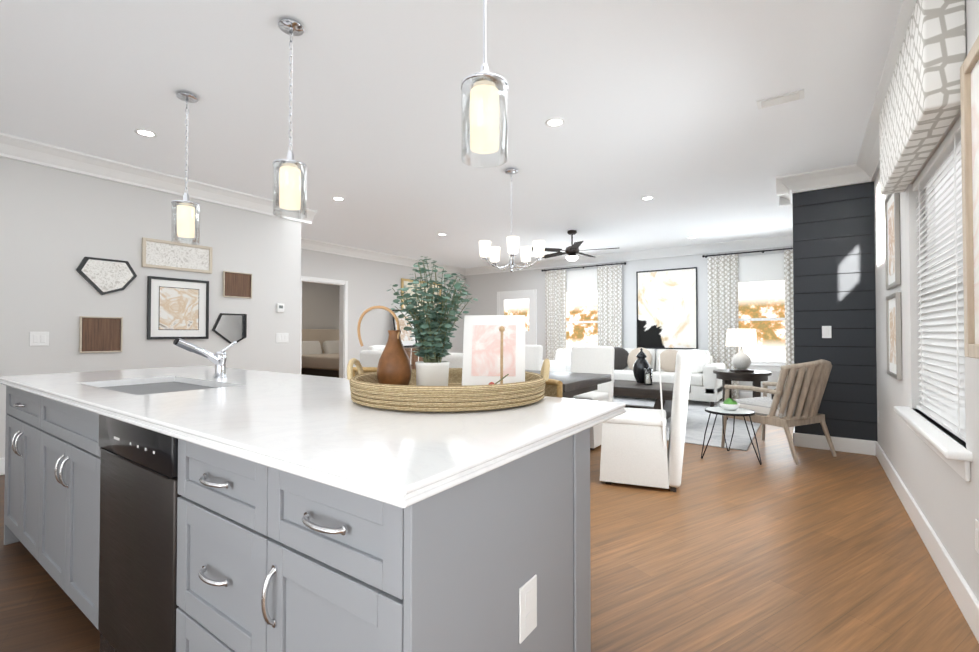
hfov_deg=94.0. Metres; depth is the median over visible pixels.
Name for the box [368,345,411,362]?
head chair
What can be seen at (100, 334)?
artwork
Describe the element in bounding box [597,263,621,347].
curtain
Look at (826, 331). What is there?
light switch
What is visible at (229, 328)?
mirror
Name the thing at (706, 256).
curtain rod
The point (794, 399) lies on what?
accent chair
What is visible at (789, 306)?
curtain
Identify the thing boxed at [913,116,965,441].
window blinds
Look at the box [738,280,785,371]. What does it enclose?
window
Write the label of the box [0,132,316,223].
crown molding
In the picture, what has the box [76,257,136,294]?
artwork
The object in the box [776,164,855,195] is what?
crown molding
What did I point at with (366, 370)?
rattan stool
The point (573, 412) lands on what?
island countertop
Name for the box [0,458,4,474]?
baseboard
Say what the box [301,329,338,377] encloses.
bed
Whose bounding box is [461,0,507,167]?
pendant light
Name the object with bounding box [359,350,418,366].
slipcovered chair
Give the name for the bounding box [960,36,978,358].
frame
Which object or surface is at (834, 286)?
wall
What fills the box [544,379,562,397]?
rattan stool
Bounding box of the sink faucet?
[173,338,236,377]
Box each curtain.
[544,268,565,359]
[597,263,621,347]
[707,253,738,398]
[783,247,794,364]
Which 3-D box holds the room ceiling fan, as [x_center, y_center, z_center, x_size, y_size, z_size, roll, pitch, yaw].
[1.317,-1.242,7.126,1.386,0.478,1.345,-1,-1,35]
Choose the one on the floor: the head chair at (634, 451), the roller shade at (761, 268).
the head chair at (634, 451)
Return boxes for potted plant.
[387,256,477,385]
[719,398,739,410]
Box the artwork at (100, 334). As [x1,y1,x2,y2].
[79,316,122,352]
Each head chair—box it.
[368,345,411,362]
[600,351,691,491]
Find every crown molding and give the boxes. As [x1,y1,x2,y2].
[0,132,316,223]
[301,238,463,274]
[464,235,792,275]
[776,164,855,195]
[779,196,792,206]
[852,0,915,184]
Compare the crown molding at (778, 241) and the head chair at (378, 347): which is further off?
the crown molding at (778, 241)
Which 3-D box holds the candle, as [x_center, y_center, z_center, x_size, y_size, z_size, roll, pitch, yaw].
[2.109,0.668,6.067,0.110,0.220,0.110,-1,-1,35]
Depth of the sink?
2.27 m
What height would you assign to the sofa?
0.876 m
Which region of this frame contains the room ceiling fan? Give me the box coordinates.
[531,230,616,260]
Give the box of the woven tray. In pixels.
[347,358,549,411]
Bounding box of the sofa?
[614,347,725,406]
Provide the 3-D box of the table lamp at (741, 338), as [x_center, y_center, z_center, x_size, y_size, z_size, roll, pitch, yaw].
[3.340,0.317,6.053,0.370,0.561,0.370,-1,-1,35]
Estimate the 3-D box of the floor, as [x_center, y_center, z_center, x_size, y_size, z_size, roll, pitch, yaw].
[-2.090,1.266,5.638,11.800,0.060,11.700,-1,-1,35]
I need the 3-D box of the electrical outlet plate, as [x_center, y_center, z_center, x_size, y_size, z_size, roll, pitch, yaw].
[1.837,0.796,1.715,0.008,0.120,0.075,-1,-1,35]
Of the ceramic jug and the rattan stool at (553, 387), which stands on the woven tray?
the ceramic jug
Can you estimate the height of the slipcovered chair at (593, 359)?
1.007 m
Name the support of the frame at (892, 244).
attached to the wall at (944, 494)
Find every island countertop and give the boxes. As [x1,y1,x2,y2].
[0,370,567,497]
[148,366,623,429]
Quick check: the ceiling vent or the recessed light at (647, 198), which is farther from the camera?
the recessed light at (647, 198)
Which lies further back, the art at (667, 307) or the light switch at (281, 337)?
the art at (667, 307)
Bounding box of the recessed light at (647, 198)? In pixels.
[641,196,653,199]
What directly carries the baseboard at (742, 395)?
attached to the wall at (483, 289)
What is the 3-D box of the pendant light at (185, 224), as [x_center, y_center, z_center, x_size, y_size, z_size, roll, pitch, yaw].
[-2.014,-1.049,3.034,0.164,0.990,0.164,-1,-1,35]
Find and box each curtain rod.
[541,262,625,271]
[702,248,792,257]
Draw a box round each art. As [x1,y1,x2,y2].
[223,271,251,297]
[401,278,440,316]
[636,267,697,348]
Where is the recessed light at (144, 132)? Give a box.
[134,129,157,137]
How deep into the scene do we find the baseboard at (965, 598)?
2.23 m
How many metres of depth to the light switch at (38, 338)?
3.88 m
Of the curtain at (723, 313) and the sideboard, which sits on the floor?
the sideboard
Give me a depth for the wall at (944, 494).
2.83 m
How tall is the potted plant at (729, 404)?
0.113 m
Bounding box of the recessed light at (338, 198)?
[332,197,344,200]
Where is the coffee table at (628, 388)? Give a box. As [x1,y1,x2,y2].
[613,380,690,418]
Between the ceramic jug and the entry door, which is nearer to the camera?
the ceramic jug
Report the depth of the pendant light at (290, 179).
2.31 m
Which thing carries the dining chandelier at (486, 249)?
hanging from the ceiling
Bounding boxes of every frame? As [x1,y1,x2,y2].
[147,276,208,339]
[300,276,347,377]
[885,193,900,289]
[886,292,901,379]
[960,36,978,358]
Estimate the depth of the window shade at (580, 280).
9.57 m
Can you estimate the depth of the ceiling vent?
3.09 m
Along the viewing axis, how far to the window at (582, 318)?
9.60 m
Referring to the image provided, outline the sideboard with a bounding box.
[405,347,422,368]
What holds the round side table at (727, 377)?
on the living room rug
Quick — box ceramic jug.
[357,306,411,384]
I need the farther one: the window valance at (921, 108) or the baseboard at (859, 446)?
the baseboard at (859, 446)
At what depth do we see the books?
5.83 m
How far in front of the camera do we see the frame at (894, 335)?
3.26 m
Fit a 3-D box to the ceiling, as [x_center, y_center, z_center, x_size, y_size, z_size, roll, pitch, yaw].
[-2.090,-1.533,5.681,11.800,0.060,11.700,-1,-1,35]
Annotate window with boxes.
[566,291,597,349]
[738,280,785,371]
[894,145,972,481]
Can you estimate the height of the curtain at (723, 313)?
2.528 m
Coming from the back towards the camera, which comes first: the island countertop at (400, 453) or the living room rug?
the living room rug
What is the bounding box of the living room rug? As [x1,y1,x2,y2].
[613,396,760,450]
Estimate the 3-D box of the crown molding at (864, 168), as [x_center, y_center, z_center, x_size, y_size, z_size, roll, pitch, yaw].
[1.343,-1.495,1.155,0.138,0.157,7.820,-1,-1,35]
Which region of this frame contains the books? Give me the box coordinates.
[729,369,753,372]
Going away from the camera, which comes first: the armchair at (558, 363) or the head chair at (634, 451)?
the head chair at (634, 451)
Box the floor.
[0,399,978,651]
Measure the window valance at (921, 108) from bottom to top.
0.540 m
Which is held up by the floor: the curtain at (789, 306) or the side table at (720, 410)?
the side table at (720, 410)
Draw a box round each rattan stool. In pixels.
[353,367,376,376]
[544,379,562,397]
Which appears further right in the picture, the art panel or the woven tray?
the woven tray
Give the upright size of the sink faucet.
0.211 m
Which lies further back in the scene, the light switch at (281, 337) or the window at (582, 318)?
the window at (582, 318)
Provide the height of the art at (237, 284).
0.290 m
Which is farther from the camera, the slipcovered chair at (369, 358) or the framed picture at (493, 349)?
the slipcovered chair at (369, 358)
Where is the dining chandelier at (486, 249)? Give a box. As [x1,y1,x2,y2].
[479,168,544,272]
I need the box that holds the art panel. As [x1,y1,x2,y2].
[142,237,211,273]
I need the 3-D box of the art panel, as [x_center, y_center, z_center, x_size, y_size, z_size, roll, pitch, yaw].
[-3.230,-0.723,4.746,0.027,0.290,0.640,-1,-1,35]
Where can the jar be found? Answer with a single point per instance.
(641, 363)
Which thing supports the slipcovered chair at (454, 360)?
on the floor
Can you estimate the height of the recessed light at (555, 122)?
0.006 m
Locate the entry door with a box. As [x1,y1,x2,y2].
[497,289,536,344]
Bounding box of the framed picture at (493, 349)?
[462,315,524,385]
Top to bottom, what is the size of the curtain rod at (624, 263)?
0.044 m
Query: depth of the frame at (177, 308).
4.73 m
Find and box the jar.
[633,348,649,382]
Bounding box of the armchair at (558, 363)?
[542,349,570,371]
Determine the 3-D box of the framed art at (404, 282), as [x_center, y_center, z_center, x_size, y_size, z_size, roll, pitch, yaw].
[-1.501,-0.475,10.135,0.039,1.050,1.250,-1,-1,35]
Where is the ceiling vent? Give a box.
[756,89,803,109]
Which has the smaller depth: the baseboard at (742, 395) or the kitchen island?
the kitchen island
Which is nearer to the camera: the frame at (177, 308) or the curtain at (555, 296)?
the frame at (177, 308)
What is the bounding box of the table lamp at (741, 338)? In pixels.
[726,329,756,368]
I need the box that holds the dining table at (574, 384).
[525,370,610,398]
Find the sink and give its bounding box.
[100,378,211,393]
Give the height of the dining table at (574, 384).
0.760 m
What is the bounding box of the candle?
[644,368,652,384]
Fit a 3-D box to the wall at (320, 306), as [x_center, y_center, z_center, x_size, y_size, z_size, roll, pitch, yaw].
[-5.177,-0.047,11.297,0.125,2.740,4.850,-1,-1,35]
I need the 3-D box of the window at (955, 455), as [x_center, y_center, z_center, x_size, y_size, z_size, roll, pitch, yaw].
[2.299,-0.134,2.345,0.192,1.520,1.380,-1,-1,35]
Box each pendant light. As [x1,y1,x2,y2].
[171,91,200,244]
[273,18,306,218]
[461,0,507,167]
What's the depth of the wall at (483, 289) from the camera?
9.08 m
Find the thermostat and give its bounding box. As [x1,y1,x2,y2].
[277,303,283,312]
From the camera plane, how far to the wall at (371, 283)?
8.93 m
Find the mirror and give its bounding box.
[212,313,246,343]
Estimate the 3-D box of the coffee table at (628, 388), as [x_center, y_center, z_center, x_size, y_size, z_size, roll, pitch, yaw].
[1.861,0.998,6.186,1.450,0.435,0.880,-1,-1,35]
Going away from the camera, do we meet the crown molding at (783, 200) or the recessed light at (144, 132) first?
the recessed light at (144, 132)
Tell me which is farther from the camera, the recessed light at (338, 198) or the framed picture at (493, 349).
the recessed light at (338, 198)
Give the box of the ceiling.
[0,0,902,267]
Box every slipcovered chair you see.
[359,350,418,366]
[442,352,462,367]
[525,345,542,370]
[566,346,614,449]
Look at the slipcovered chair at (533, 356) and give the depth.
5.45 m
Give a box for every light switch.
[29,332,48,345]
[276,333,288,342]
[822,326,831,337]
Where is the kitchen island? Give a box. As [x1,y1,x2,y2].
[0,382,595,651]
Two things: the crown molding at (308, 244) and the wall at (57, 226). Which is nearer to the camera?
the wall at (57, 226)
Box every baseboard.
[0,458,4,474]
[732,392,770,398]
[793,432,871,454]
[872,441,978,642]
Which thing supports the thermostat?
attached to the wall at (57, 226)
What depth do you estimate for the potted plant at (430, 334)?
1.73 m
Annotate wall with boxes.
[0,157,300,457]
[301,249,463,366]
[302,282,339,328]
[464,246,792,392]
[792,182,877,441]
[874,0,978,600]
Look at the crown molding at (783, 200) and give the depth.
5.16 m
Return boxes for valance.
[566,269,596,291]
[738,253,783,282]
[879,0,965,194]
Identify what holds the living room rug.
on the floor
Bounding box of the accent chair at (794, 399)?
[721,359,836,464]
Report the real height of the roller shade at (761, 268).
0.450 m
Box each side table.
[701,406,761,464]
[713,369,771,422]
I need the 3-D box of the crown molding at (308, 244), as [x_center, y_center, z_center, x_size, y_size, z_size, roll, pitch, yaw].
[-2.212,-1.373,9.048,0.138,0.157,5.400,-1,-1,35]
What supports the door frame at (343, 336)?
attached to the wall at (371, 283)
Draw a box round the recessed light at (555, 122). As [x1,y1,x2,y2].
[545,118,564,126]

